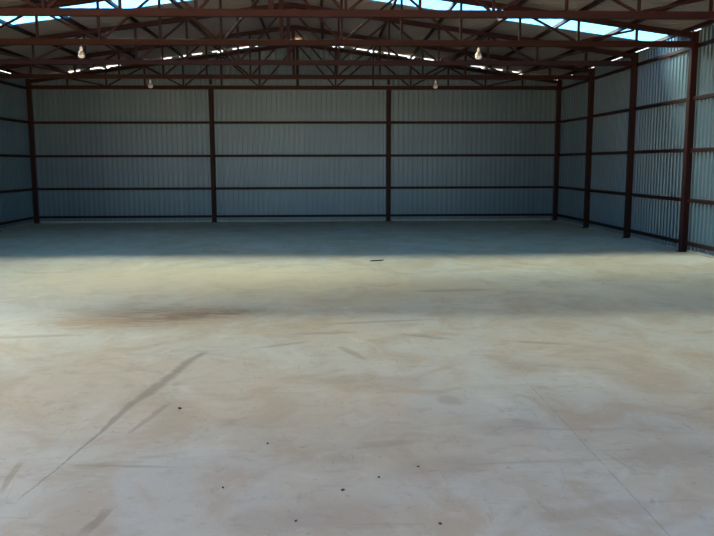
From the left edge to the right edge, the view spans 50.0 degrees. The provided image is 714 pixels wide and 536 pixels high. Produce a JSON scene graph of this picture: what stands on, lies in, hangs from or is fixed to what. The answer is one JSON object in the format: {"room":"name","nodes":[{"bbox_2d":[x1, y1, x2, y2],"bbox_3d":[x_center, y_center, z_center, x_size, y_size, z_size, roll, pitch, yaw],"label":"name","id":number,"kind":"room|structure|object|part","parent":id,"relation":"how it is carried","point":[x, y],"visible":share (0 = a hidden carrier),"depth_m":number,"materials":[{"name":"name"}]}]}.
{"room":"empty warehouse","nodes":[
{"label":"empty warehouse","id":0,"kind":"room"},
{"bbox_2d":[0,71,33,227],"bbox_3d":[-8.605,-2.165,13.157,0.023,3.912,15.739,0,8,-2],"label":"wall","id":1,"kind":"structure","parent":0,"point":[15,172],"depth_m":19.86,"materials":[{"name":"grey metal"}]},
{"bbox_2d":[0,80,27,89],"bbox_3d":[-8.844,-4.671,19.383,0.050,0.066,2.500,0,8,-2],"label":"beam","id":2,"kind":"structure","parent":1,"relation":"attached to","point":[1,81],"depth_m":19.61,"materials":[{"name":"brown metal"}]},
{"bbox_2d":[0,117,29,123],"bbox_3d":[-8.841,-3.776,19.505,0.050,0.066,2.500,0,8,-2],"label":"beam","id":3,"kind":"structure","parent":1,"relation":"attached to","point":[1,118],"depth_m":19.72,"materials":[{"name":"brown metal"}]},
{"bbox_2d":[0,154,31,157],"bbox_3d":[-8.839,-2.878,19.628,0.050,0.066,2.500,0,8,-2],"label":"beam","id":4,"kind":"structure","parent":1,"relation":"attached to","point":[1,155],"depth_m":19.61,"materials":[{"name":"brown metal"}]},
{"bbox_2d":[0,188,33,193],"bbox_3d":[-8.836,-1.990,19.749,0.050,0.066,2.500,0,8,-2],"label":"beam","id":5,"kind":"structure","parent":1,"relation":"attached to","point":[27,189],"depth_m":19.87,"materials":[{"name":"brown metal"}]},
{"bbox_2d":[0,222,33,229],"bbox_3d":[-8.582,-0.018,12.054,0.120,0.045,18.504,0,8,-2],"label":"baseboard","id":6,"kind":"structure","parent":1,"relation":"attached to","point":[31,222],"depth_m":19.87,"materials":[{"name":"concrete"}]},
{"bbox_2d":[0,216,34,224],"bbox_3d":[-8.834,-1.222,19.854,0.050,0.066,2.500,0,8,-2],"label":"beam","id":7,"kind":"structure","parent":1,"relation":"attached to","point":[33,217],"depth_m":19.86,"materials":[{"name":"brown metal"}]},
{"bbox_2d":[31,46,556,220],"bbox_3d":[-1.624,-3.775,21.198,14.600,4.893,0.023,0,8,-2],"label":"wall","id":8,"kind":"structure","parent":0,"point":[48,104],"depth_m":21.24,"materials":[{"name":"grey metal"}]},
{"bbox_2d":[33,121,208,123],"bbox_3d":[-6.428,-3.977,20.930,4.767,0.066,0.050,0,8,-2],"label":"beam","id":9,"kind":"structure","parent":8,"relation":"attached to","point":[34,122],"depth_m":20.91,"materials":[{"name":"brown metal"}]},
{"bbox_2d":[35,155,209,157],"bbox_3d":[-6.426,-3.079,21.053,4.767,0.066,0.050,0,8,-2],"label":"beam","id":10,"kind":"structure","parent":8,"relation":"attached to","point":[36,156],"depth_m":21.02,"materials":[{"name":"brown metal"}]},
{"bbox_2d":[37,187,210,189],"bbox_3d":[-6.423,-2.191,21.174,4.767,0.066,0.050,0,8,-2],"label":"beam","id":11,"kind":"structure","parent":8,"relation":"attached to","point":[152,188],"depth_m":21.17,"materials":[{"name":"brown metal"}]},
{"bbox_2d":[39,215,211,218],"bbox_3d":[-6.421,-1.423,21.279,4.767,0.066,0.050,0,8,-2],"label":"beam","id":12,"kind":"structure","parent":8,"relation":"attached to","point":[144,216],"depth_m":21.27,"materials":[{"name":"brown metal"}]},
{"bbox_2d":[30,46,557,89],"bbox_3d":[-1.626,-5.513,20.893,14.394,1.250,0.100,0,8,-2],"label":"roof truss","id":13,"kind":"object","parent":8,"relation":"attached to","point":[371,55],"visible":0.84,"depth_m":20.88,"materials":[{"name":"brown metal"}]},
{"bbox_3d":[-4.730,-5.277,20.794,0.042,0.630,0.042,0,8,-2],"label":"web post","id":14,"kind":"part","parent":13,"relation":"part of","materials":[{"name":"brown metal"}]},
{"bbox_3d":[-3.695,-5.357,20.827,0.042,0.774,0.042,0,8,-2],"label":"web post","id":15,"kind":"part","parent":13,"relation":"part of","materials":[{"name":"brown metal"}]},
{"bbox_3d":[-2.661,-5.437,20.860,0.042,0.918,0.042,0,8,-2],"label":"web post","id":16,"kind":"part","parent":13,"relation":"part of","materials":[{"name":"brown metal"}]},
{"bbox_3d":[-1.626,-5.517,20.892,0.075,1.062,0.042,0,8,-2],"label":"web post","id":17,"kind":"part","parent":13,"relation":"part of","materials":[{"name":"brown metal"}]},
{"bbox_3d":[0.444,-5.391,20.997,0.042,0.774,0.042,0,8,-2],"label":"web post","id":18,"kind":"part","parent":13,"relation":"part of","materials":[{"name":"brown metal"}]},
{"bbox_2d":[39,219,551,222],"bbox_3d":[-1.619,-1.334,21.571,14.590,0.045,0.120,0,8,-2],"label":"baseboard","id":19,"kind":"structure","parent":8,"relation":"attached to","point":[381,219],"depth_m":21.49,"materials":[{"name":"concrete"}]},
{"bbox_2d":[214,121,386,123],"bbox_3d":[-1.556,-4.018,21.130,4.756,0.066,0.050,0,8,-2],"label":"beam","id":20,"kind":"structure","parent":8,"relation":"attached to","point":[215,122],"depth_m":21.11,"materials":[{"name":"brown metal"}]},
{"bbox_2d":[215,154,386,156],"bbox_3d":[-1.553,-3.119,21.253,4.756,0.066,0.050,0,8,-2],"label":"beam","id":21,"kind":"structure","parent":8,"relation":"attached to","point":[296,155],"depth_m":21.25,"materials":[{"name":"brown metal"}]},
{"bbox_2d":[216,214,385,217],"bbox_3d":[-1.549,-1.463,21.478,4.756,0.066,0.050,0,8,-2],"label":"beam","id":22,"kind":"structure","parent":8,"relation":"attached to","point":[329,215],"depth_m":21.46,"materials":[{"name":"brown metal"}]},
{"bbox_2d":[216,187,385,189],"bbox_3d":[-1.551,-2.231,21.373,4.756,0.066,0.050,0,8,-2],"label":"beam","id":23,"kind":"structure","parent":8,"relation":"attached to","point":[217,188],"depth_m":21.33,"materials":[{"name":"brown metal"}]},
{"bbox_2d":[391,213,552,216],"bbox_3d":[3.256,-1.503,21.675,4.632,0.066,0.050,0,8,-2],"label":"beam","id":24,"kind":"structure","parent":8,"relation":"attached to","point":[514,214],"depth_m":21.66,"materials":[{"name":"brown metal"}]},
{"bbox_2d":[391,186,553,188],"bbox_3d":[3.254,-2.271,21.570,4.632,0.066,0.050,0,8,-2],"label":"beam","id":25,"kind":"structure","parent":8,"relation":"attached to","point":[406,187],"depth_m":21.54,"materials":[{"name":"brown metal"}]},
{"bbox_2d":[391,154,554,156],"bbox_3d":[3.251,-3.159,21.449,4.632,0.066,0.050,0,8,-2],"label":"beam","id":26,"kind":"structure","parent":8,"relation":"attached to","point":[392,155],"depth_m":21.41,"materials":[{"name":"brown metal"}]},
{"bbox_2d":[391,121,555,123],"bbox_3d":[3.249,-4.057,21.327,4.632,0.066,0.050,0,8,-2],"label":"beam","id":27,"kind":"structure","parent":8,"relation":"attached to","point":[392,122],"depth_m":21.30,"materials":[{"name":"brown metal"}]},
{"bbox_2d":[0,220,713,535],"bbox_3d":[-1.129,0.373,9.950,14.900,0.200,23.695,0,8,-2],"label":"floor","id":28,"kind":"structure","parent":0,"point":[538,377],"depth_m":5.73,"materials":[{"name":"concrete"}]},
{"bbox_2d":[25,79,39,222],"bbox_3d":[-8.864,-3.169,20.908,0.190,3.900,0.115,0,8,-2],"label":"steel column","id":29,"kind":"structure","parent":28,"relation":"on","point":[29,91],"depth_m":20.86,"materials":[{"name":"brown metal"}]},
{"bbox_2d":[208,79,217,221],"bbox_3d":[-3.986,-3.224,21.105,0.190,3.930,0.115,0,8,-2],"label":"steel column","id":30,"kind":"structure","parent":28,"relation":"on","point":[210,91],"depth_m":21.07,"materials":[{"name":"brown metal"}]},
{"bbox_2d":[385,79,391,220],"bbox_3d":[0.881,-3.265,21.305,0.190,3.930,0.115,0,8,-2],"label":"steel column","id":31,"kind":"structure","parent":28,"relation":"on","point":[388,127],"depth_m":21.29,"materials":[{"name":"brown metal"}]},
{"bbox_2d":[552,80,561,219],"bbox_3d":[5.624,-3.289,21.501,0.190,3.900,0.115,0,8,-2],"label":"steel column","id":32,"kind":"structure","parent":28,"relation":"on","point":[559,92],"depth_m":21.45,"materials":[{"name":"brown metal"}]},
{"bbox_2d":[582,68,594,227],"bbox_3d":[5.733,-2.937,18.912,0.190,3.900,0.115,0,8,-2],"label":"steel column","id":33,"kind":"structure","parent":28,"relation":"on","point":[591,82],"depth_m":18.86,"materials":[{"name":"brown metal"}]},
{"bbox_2d":[621,52,638,237],"bbox_3d":[5.842,-2.584,16.324,0.190,3.900,0.115,0,8,-2],"label":"steel column","id":34,"kind":"structure","parent":28,"relation":"on","point":[634,70],"depth_m":16.28,"materials":[{"name":"brown metal"}]},
{"bbox_2d":[677,31,698,251],"bbox_3d":[5.950,-2.231,13.735,0.190,3.900,0.115,0,8,-2],"label":"steel column","id":35,"kind":"structure","parent":28,"relation":"on","point":[693,51],"depth_m":13.69,"materials":[{"name":"brown metal"}]},
{"bbox_3d":[-8.755,-2.817,18.319,0.190,3.900,0.115,0,8,-2],"label":"steel column","id":36,"kind":"structure","parent":28,"relation":"on","visible":0},
{"bbox_2d":[0,25,589,79],"bbox_3d":[-1.517,-5.160,18.304,14.394,1.250,0.100,0,8,-2],"label":"roof truss","id":37,"kind":"object","parent":36,"relation":"attached to","point":[293,28],"visible":0.8,"depth_m":18.30,"materials":[{"name":"brown metal"}]},
{"bbox_3d":[-5.656,-4.845,18.173,0.042,0.486,0.042,0,8,-2],"label":"web post","id":38,"kind":"part","parent":37,"relation":"part of","materials":[{"name":"brown metal"}]},
{"bbox_3d":[-4.621,-4.925,18.206,0.042,0.630,0.042,0,8,-2],"label":"web post","id":39,"kind":"part","parent":37,"relation":"part of","materials":[{"name":"brown metal"}]},
{"bbox_3d":[-3.586,-5.005,18.238,0.042,0.774,0.042,0,8,-2],"label":"web post","id":40,"kind":"part","parent":37,"relation":"part of","materials":[{"name":"brown metal"}]},
{"bbox_3d":[-2.552,-5.084,18.271,0.042,0.918,0.042,0,8,-2],"label":"web post","id":41,"kind":"part","parent":37,"relation":"part of","materials":[{"name":"brown metal"}]},
{"bbox_3d":[-1.517,-5.164,18.304,0.075,1.062,0.042,0,8,-2],"label":"web post","id":42,"kind":"part","parent":37,"relation":"part of","materials":[{"name":"brown metal"}]},
{"bbox_3d":[-0.482,-5.101,18.356,0.042,0.918,0.042,0,8,-2],"label":"web post","id":43,"kind":"part","parent":37,"relation":"part of","materials":[{"name":"brown metal"}]},
{"bbox_3d":[0.553,-5.039,18.408,0.042,0.774,0.042,0,8,-2],"label":"web post","id":44,"kind":"part","parent":37,"relation":"part of","materials":[{"name":"brown metal"}]},
{"bbox_3d":[1.588,-4.976,18.460,0.042,0.630,0.042,0,8,-2],"label":"web post","id":45,"kind":"part","parent":37,"relation":"part of","materials":[{"name":"brown metal"}]},
{"bbox_3d":[-8.646,-2.464,15.730,0.190,3.900,0.115,0,8,-2],"label":"steel column","id":46,"kind":"structure","parent":28,"relation":"on","visible":0},
{"bbox_2d":[0,2,632,65],"bbox_3d":[-1.408,-4.808,15.716,14.394,1.250,0.100,0,8,-2],"label":"roof truss","id":47,"kind":"object","parent":46,"relation":"attached to","point":[286,5],"visible":0.81,"depth_m":15.72,"materials":[{"name":"brown metal"}]},
{"bbox_3d":[-6.581,-4.412,15.552,0.042,0.342,0.042,0,8,-2],"label":"web post","id":48,"kind":"part","parent":47,"relation":"part of","materials":[{"name":"brown metal"}]},
{"bbox_3d":[-5.547,-4.492,15.585,0.042,0.486,0.042,0,8,-2],"label":"web post","id":49,"kind":"part","parent":47,"relation":"part of","materials":[{"name":"brown metal"}]},
{"bbox_3d":[-4.512,-4.572,15.617,0.042,0.630,0.042,0,8,-2],"label":"web post","id":50,"kind":"part","parent":47,"relation":"part of","materials":[{"name":"brown metal"}]},
{"bbox_3d":[-3.478,-4.652,15.650,0.042,0.774,0.042,0,8,-2],"label":"web post","id":51,"kind":"part","parent":47,"relation":"part of","materials":[{"name":"brown metal"}]},
{"bbox_3d":[-2.443,-4.732,15.682,0.042,0.918,0.042,0,8,-2],"label":"web post","id":52,"kind":"part","parent":47,"relation":"part of","materials":[{"name":"brown metal"}]},
{"bbox_3d":[-1.408,-4.812,15.715,0.075,1.062,0.042,0,8,-2],"label":"web post","id":53,"kind":"part","parent":47,"relation":"part of","materials":[{"name":"brown metal"}]},
{"bbox_3d":[-0.373,-4.749,15.767,0.042,0.918,0.042,0,8,-2],"label":"web post","id":54,"kind":"part","parent":47,"relation":"part of","materials":[{"name":"brown metal"}]},
{"bbox_3d":[0.662,-4.686,15.819,0.042,0.774,0.042,0,8,-2],"label":"web post","id":55,"kind":"part","parent":47,"relation":"part of","materials":[{"name":"brown metal"}]},
{"bbox_3d":[1.697,-4.623,15.871,0.042,0.630,0.042,0,8,-2],"label":"web post","id":56,"kind":"part","parent":47,"relation":"part of","materials":[{"name":"brown metal"}]},
{"bbox_3d":[2.732,-4.561,15.924,0.042,0.486,0.042,0,8,-2],"label":"web post","id":57,"kind":"part","parent":47,"relation":"part of","materials":[{"name":"brown metal"}]},
{"bbox_3d":[3.767,-4.498,15.976,0.042,0.342,0.042,0,8,-2],"label":"web post","id":58,"kind":"part","parent":47,"relation":"part of","materials":[{"name":"brown metal"}]},
{"bbox_3d":[-8.537,-2.111,13.142,0.190,3.900,0.115,0,8,-2],"label":"steel column","id":59,"kind":"structure","parent":28,"relation":"on","visible":0},
{"bbox_2d":[0,0,692,47],"bbox_3d":[-1.299,-4.455,13.127,14.394,1.250,0.100,0,8,-2],"label":"roof truss","id":60,"kind":"object","parent":59,"relation":"attached to","point":[281,41],"visible":0.77,"depth_m":13.21,"materials":[{"name":"brown metal"}]},
{"bbox_3d":[-5.438,-4.139,12.996,0.042,0.486,0.042,0,8,-2],"label":"web post","id":61,"kind":"part","parent":60,"relation":"part of","materials":[{"name":"brown metal"}]},
{"bbox_2d":[78,46,84,57],"bbox_3d":[-4.714,-3.699,13.086,0.114,0.220,0.114,0,8,-2],"label":"hanging bulb","id":62,"kind":"object","parent":60,"relation":"hanging from","point":[81,54],"visible":1,"depth_m":13.06,"materials":[{"name":"white glass"}]},
{"bbox_3d":[-4.403,-4.219,13.029,0.042,0.630,0.042,0,8,-2],"label":"web post","id":63,"kind":"part","parent":60,"relation":"part of","materials":[{"name":"brown metal"}]},
{"bbox_3d":[-3.369,-4.299,13.061,0.042,0.774,0.042,0,8,-2],"label":"web post","id":64,"kind":"part","parent":60,"relation":"part of","materials":[{"name":"brown metal"}]},
{"bbox_3d":[-2.334,-4.379,13.094,0.042,0.918,0.042,0,8,-2],"label":"web post","id":65,"kind":"part","parent":60,"relation":"part of","materials":[{"name":"brown metal"}]},
{"bbox_3d":[-1.299,-4.459,13.127,0.075,1.062,0.042,0,8,-2],"label":"web post","id":66,"kind":"part","parent":60,"relation":"part of","materials":[{"name":"brown metal"}]},
{"bbox_3d":[-0.264,-4.396,13.179,0.042,0.918,0.042,0,8,-2],"label":"web post","id":67,"kind":"part","parent":60,"relation":"part of","materials":[{"name":"brown metal"}]},
{"bbox_3d":[0.771,-4.333,13.231,0.042,0.774,0.042,0,8,-2],"label":"web post","id":68,"kind":"part","parent":60,"relation":"part of","materials":[{"name":"brown metal"}]},
{"bbox_3d":[1.806,-4.271,13.283,0.042,0.630,0.042,0,8,-2],"label":"web post","id":69,"kind":"part","parent":60,"relation":"part of","materials":[{"name":"brown metal"}]},
{"bbox_2d":[475,46,481,59],"bbox_3d":[2.120,-3.755,13.366,0.114,0.220,0.114,0,8,-2],"label":"hanging bulb","id":70,"kind":"object","parent":60,"relation":"hanging from","point":[478,55],"visible":1,"depth_m":13.34,"materials":[{"name":"white glass"}]},
{"bbox_3d":[2.841,-4.208,13.335,0.042,0.486,0.042,0,8,-2],"label":"web post","id":71,"kind":"part","parent":60,"relation":"part of","materials":[{"name":"brown metal"}]},
{"bbox_3d":[3.876,-4.145,13.387,0.042,0.342,0.042,0,8,-2],"label":"web post","id":72,"kind":"part","parent":60,"relation":"part of","materials":[{"name":"brown metal"}]},
{"bbox_3d":[4.911,-4.082,13.439,0.042,0.198,0.042,0,8,-2],"label":"web post","id":73,"kind":"part","parent":60,"relation":"part of","materials":[{"name":"brown metal"}]},
{"bbox_3d":[-8.428,-1.759,10.553,0.190,3.900,0.115,0,8,-2],"label":"steel column","id":74,"kind":"structure","parent":28,"relation":"on","visible":0},
{"bbox_2d":[0,0,713,19],"bbox_3d":[-1.190,-4.102,10.539,14.394,1.250,0.100,0,8,-2],"label":"roof truss","id":75,"kind":"object","parent":74,"relation":"attached to","point":[647,14],"visible":1,"depth_m":10.62,"materials":[{"name":"brown metal"}]},
{"bbox_3d":[-4.294,-3.867,10.440,0.042,0.630,0.042,0,8,-2],"label":"web post","id":76,"kind":"part","parent":75,"relation":"part of","materials":[{"name":"brown metal"}]},
{"bbox_3d":[-3.260,-3.947,10.473,0.042,0.774,0.042,0,8,-2],"label":"web post","id":77,"kind":"part","parent":75,"relation":"part of","materials":[{"name":"metal"}]},
{"bbox_3d":[-2.225,-4.027,10.505,0.042,0.918,0.042,0,8,-2],"label":"web post","id":78,"kind":"part","parent":75,"relation":"part of","materials":[{"name":"brown metal"}]},
{"bbox_3d":[-1.190,-4.106,10.538,0.075,1.062,0.042,0,8,-2],"label":"web post","id":79,"kind":"part","parent":75,"relation":"part of","materials":[{"name":"brown metal"}]},
{"bbox_3d":[0.880,-3.981,10.642,0.042,0.774,0.042,0,8,-2],"label":"web post","id":80,"kind":"part","parent":75,"relation":"part of","materials":[{"name":"brown metal"}]},
{"bbox_3d":[1.915,-3.918,10.694,0.042,0.630,0.042,0,8,-2],"label":"web post","id":81,"kind":"part","parent":75,"relation":"part of","materials":[{"name":"brown metal"}]},
{"bbox_3d":[2.950,-3.855,10.746,0.042,0.486,0.042,0,8,-2],"label":"web post","id":82,"kind":"part","parent":75,"relation":"part of","materials":[{"name":"brown metal"}]},
{"bbox_3d":[3.985,-3.793,10.798,0.042,0.342,0.042,0,8,-2],"label":"web post","id":83,"kind":"part","parent":75,"relation":"part of","materials":[{"name":"brown metal"}]},
{"bbox_3d":[5.020,-3.730,10.851,0.042,0.198,0.042,0,8,-2],"label":"web post","id":84,"kind":"part","parent":75,"relation":"part of","materials":[{"name":"brown metal"}]},
{"bbox_2d":[0,0,713,74],"bbox_3d":[-1.241,-4.478,11.707,14.700,1.049,18.709,0,8,-2],"label":"ceiling","id":85,"kind":"structure","parent":0,"point":[52,26],"depth_m":16.90,"materials":[{"name":"metal"}]},
{"bbox_2d":[0,0,187,24],"bbox_3d":[-5.026,-4.814,14.244,7.350,1.042,0.860,0,8,-2],"label":"skylight","id":86,"kind":"object","parent":85,"relation":"attached to","point":[125,3],"visible":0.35,"depth_m":14.27,"materials":[{"name":"white plastic"}]},
{"bbox_2d":[375,0,666,40],"bbox_3d":[2.317,-4.875,14.545,7.350,1.042,0.860,0,8,-2],"label":"skylight","id":87,"kind":"object","parent":85,"relation":"attached to","point":[430,4],"visible":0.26,"depth_m":14.61,"materials":[{"name":"white plastic"}]},
{"bbox_2d":[558,24,713,255],"bbox_3d":[6.073,-2.103,12.412,0.023,3.912,18.454,0,8,-2],"label":"wall","id":88,"kind":"structure","parent":0,"point":[663,80],"depth_m":15.68,"materials":[{"name":"grey metal"}]},
{"bbox_2d":[556,214,582,221],"bbox_3d":[5.713,-1.343,20.449,0.050,0.066,2.500,0,8,-2],"label":"beam","id":89,"kind":"structure","parent":88,"relation":"attached to","point":[559,215],"depth_m":20.47,"materials":[{"name":"brown metal"}]},
{"bbox_2d":[557,186,583,190],"bbox_3d":[5.711,-2.110,20.345,0.050,0.066,2.500,0,8,-2],"label":"beam","id":90,"kind":"structure","parent":88,"relation":"attached to","point":[558,187],"depth_m":20.34,"materials":[{"name":"brown metal"}]},
{"bbox_2d":[558,153,585,155],"bbox_3d":[5.708,-2.998,20.224,0.050,0.066,2.500,0,8,-2],"label":"beam","id":91,"kind":"structure","parent":88,"relation":"attached to","point":[567,154],"depth_m":20.11,"materials":[{"name":"brown metal"}]},
{"bbox_2d":[559,116,586,122],"bbox_3d":[5.706,-3.897,20.101,0.050,0.066,2.500,0,8,-2],"label":"beam","id":92,"kind":"structure","parent":88,"relation":"attached to","point":[584,117],"depth_m":20.09,"materials":[{"name":"brown metal"}]},
{"bbox_2d":[560,80,588,89],"bbox_3d":[5.704,-4.792,19.979,0.050,0.066,2.500,0,8,-2],"label":"beam","id":93,"kind":"structure","parent":88,"relation":"attached to","point":[583,81],"depth_m":19.98,"materials":[{"name":"brown metal"}]},
{"bbox_2d":[587,220,623,230],"bbox_3d":[5.822,-0.990,17.861,0.050,0.066,2.500,0,8,-2],"label":"beam","id":94,"kind":"structure","parent":88,"relation":"attached to","point":[588,221],"depth_m":17.82,"materials":[{"name":"brown metal"}]},
{"bbox_2d":[588,189,624,195],"bbox_3d":[5.820,-1.758,17.756,0.050,0.066,2.500,0,8,-2],"label":"beam","id":95,"kind":"structure","parent":88,"relation":"attached to","point":[589,190],"depth_m":17.74,"materials":[{"name":"brown metal"}]},
{"bbox_2d":[590,151,626,154],"bbox_3d":[5.817,-2.646,17.635,0.050,0.066,2.500,0,8,-2],"label":"beam","id":96,"kind":"structure","parent":88,"relation":"attached to","point":[615,152],"depth_m":17.62,"materials":[{"name":"brown metal"}]},
{"bbox_2d":[591,108,628,117],"bbox_3d":[5.815,-3.544,17.512,0.050,0.066,2.500,0,8,-2],"label":"beam","id":97,"kind":"structure","parent":88,"relation":"attached to","point":[622,110],"depth_m":17.48,"materials":[{"name":"brown metal"}]},
{"bbox_2d":[593,66,630,79],"bbox_3d":[5.813,-4.439,17.390,0.050,0.066,2.500,0,8,-2],"label":"beam","id":98,"kind":"structure","parent":88,"relation":"attached to","point":[626,67],"depth_m":17.34,"materials":[{"name":"brown metal"}]},
{"bbox_2d":[557,219,713,257],"bbox_3d":[6.119,-0.139,12.656,0.120,0.045,18.504,0,8,-2],"label":"baseboard","id":99,"kind":"structure","parent":88,"relation":"attached to","point":[631,237],"depth_m":15.63,"materials":[{"name":"concrete"}]},
{"bbox_2d":[628,229,678,242],"bbox_3d":[5.931,-0.637,15.272,0.050,0.066,2.500,0,8,-2],"label":"beam","id":100,"kind":"structure","parent":88,"relation":"attached to","point":[629,230],"depth_m":15.22,"materials":[{"name":"brown metal"}]},
{"bbox_2d":[630,193,680,200],"bbox_3d":[5.929,-1.405,15.167,0.050,0.066,2.500,0,8,-2],"label":"beam","id":101,"kind":"structure","parent":88,"relation":"attached to","point":[631,194],"depth_m":15.13,"materials":[{"name":"brown metal"}]},
{"bbox_2d":[632,149,683,153],"bbox_3d":[5.926,-2.293,15.046,0.050,0.066,2.500,0,8,-2],"label":"beam","id":102,"kind":"structure","parent":88,"relation":"attached to","point":[662,150],"depth_m":14.94,"materials":[{"name":"brown metal"}]},
{"bbox_2d":[634,98,686,109],"bbox_3d":[5.924,-3.192,14.924,0.050,0.066,2.500,0,8,-2],"label":"beam","id":103,"kind":"structure","parent":88,"relation":"attached to","point":[682,100],"depth_m":14.84,"materials":[{"name":"brown metal"}]},
{"bbox_2d":[636,48,688,66],"bbox_3d":[5.921,-4.086,14.802,0.050,0.066,2.500,0,8,-2],"label":"beam","id":104,"kind":"structure","parent":88,"relation":"attached to","point":[682,50],"depth_m":14.77,"materials":[{"name":"brown metal"}]},
{"bbox_2d":[685,241,713,250],"bbox_3d":[6.040,-0.285,12.683,0.050,0.066,2.500,0,8,-2],"label":"beam","id":105,"kind":"structure","parent":88,"relation":"attached to","point":[692,244],"depth_m":13.37,"materials":[{"name":"metal"}]},
{"bbox_2d":[687,199,713,204],"bbox_3d":[6.038,-1.052,12.579,0.050,0.066,2.500,0,8,-2],"label":"beam","id":106,"kind":"structure","parent":88,"relation":"attached to","point":[709,202],"depth_m":13.31,"materials":[{"name":"brown metal"}]},
{"bbox_2d":[690,147,713,151],"bbox_3d":[6.035,-1.940,12.458,0.050,0.066,2.500,0,8,-2],"label":"beam","id":107,"kind":"structure","parent":88,"relation":"attached to","point":[709,148],"depth_m":13.26,"materials":[{"name":"brown metal"}]},
{"bbox_2d":[693,93,713,99],"bbox_3d":[6.033,-2.839,12.335,0.050,0.066,2.500,0,8,-2],"label":"beam","id":108,"kind":"structure","parent":88,"relation":"attached to","point":[710,95],"depth_m":13.19,"materials":[{"name":"brown metal"}]},
{"bbox_2d":[696,38,713,47],"bbox_3d":[6.030,-3.734,12.213,0.050,0.066,2.500,0,8,-2],"label":"beam","id":109,"kind":"structure","parent":88,"relation":"attached to","point":[710,41],"depth_m":13.14,"materials":[{"name":"brown metal"}]},
{"bbox_3d":[6.168,-1.526,8.558,0.190,3.900,0.115,0,8,-2],"label":"steel column","id":110,"kind":"structure","parent":0,"visible":0},
{"bbox_3d":[-1.081,-3.750,7.950,14.394,1.250,0.100,0,8,-2],"label":"roof truss","id":111,"kind":"object","parent":110,"relation":"on","visible":0},
{"bbox_2d":[1,69,22,73],"bbox_3d":[-8.486,-4.184,13.677,0.058,0.075,14.165,0,8,-2],"label":"roof purlin","id":112,"kind":"structure","parent":111,"relation":"on","point":[5,70],"depth_m":19.26,"materials":[{"name":"brown metal"}]},
{"bbox_2d":[0,47,67,73],"bbox_3d":[-7.541,-4.322,13.698,0.058,0.075,14.165,0,8,-2],"label":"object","id":113,"kind":"structure","parent":111,"relation":"on","point":[1,49],"depth_m":17.58,"materials":[{"name":"brown metal"}]},
{"bbox_2d":[0,19,106,68],"bbox_3d":[-6.507,-4.473,13.721,0.058,0.075,14.165,0,8,-2],"label":"roof purlin","id":114,"kind":"structure","parent":111,"relation":"on","point":[11,26],"depth_m":15.35,"materials":[{"name":"brown metal"}]},
{"bbox_2d":[29,0,138,58],"bbox_3d":[-5.472,-4.625,13.743,0.058,0.075,14.165,0,8,-2],"label":"roof purlin","id":115,"kind":"structure","parent":111,"relation":"on","point":[67,19],"depth_m":15.21,"materials":[{"name":"brown metal"}]},
{"bbox_2d":[105,0,183,57],"bbox_3d":[-4.438,-4.776,13.766,0.058,0.075,14.165,0,8,-2],"label":"roof purlin","id":116,"kind":"structure","parent":111,"relation":"on","point":[109,2],"depth_m":16.50,"materials":[{"name":"metal"}]},
{"bbox_2d":[173,0,221,51],"bbox_3d":[-3.404,-4.927,13.789,0.058,0.075,14.165,0,8,-2],"label":"roof purlin","id":117,"kind":"structure","parent":111,"relation":"on","point":[175,1],"depth_m":16.75,"materials":[{"name":"brown metal"}]},
{"bbox_2d":[251,0,270,38],"bbox_3d":[-2.020,-5.129,13.820,0.058,0.075,14.165,0,8,-2],"label":"roof purlin","id":118,"kind":"structure","parent":111,"relation":"on","point":[252,1],"depth_m":17.66,"materials":[{"name":"brown metal"}]},
{"bbox_2d":[320,0,322,39],"bbox_3d":[-0.649,-5.141,13.876,0.058,0.075,14.165,0,8,-2],"label":"roof purlin","id":119,"kind":"structure","parent":111,"relation":"on","point":[321,1],"depth_m":17.53,"materials":[{"name":"brown metal"}]},
{"bbox_2d":[372,0,396,52],"bbox_3d":[0.736,-4.961,13.959,0.058,0.075,14.165,0,8,-2],"label":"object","id":120,"kind":"structure","parent":111,"relation":"on","point":[394,1],"depth_m":17.11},
{"bbox_2d":[410,3,456,58],"bbox_3d":[1.771,-4.827,14.021,0.058,0.075,14.165,0,8,-2],"label":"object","id":121,"kind":"structure","parent":111,"relation":"on","point":[452,5],"depth_m":16.91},
{"bbox_2d":[450,0,528,59],"bbox_3d":[2.806,-4.693,14.082,0.058,0.075,14.165,0,8,-2],"label":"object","id":122,"kind":"structure","parent":111,"relation":"on","point":[522,2],"depth_m":15.61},
{"bbox_2d":[484,0,604,69],"bbox_3d":[3.841,-4.559,14.144,0.058,0.075,14.165,0,8,-2],"label":"roof purlin","id":123,"kind":"structure","parent":111,"relation":"on","point":[596,2],"depth_m":14.54,"materials":[{"name":"brown metal"}]},
{"bbox_2d":[521,0,689,74],"bbox_3d":[4.877,-4.425,14.206,0.058,0.075,14.165,0,8,-2],"label":"roof purlin","id":124,"kind":"structure","parent":111,"relation":"on","point":[677,1],"depth_m":14.52,"materials":[{"name":"brown metal"}]},
{"bbox_2d":[563,20,713,74],"bbox_3d":[5.822,-4.303,14.263,0.058,0.075,14.165,0,8,-2],"label":"roof purlin","id":125,"kind":"structure","parent":111,"relation":"on","point":[708,22],"depth_m":14.45,"materials":[{"name":"brown metal"}]}
]}

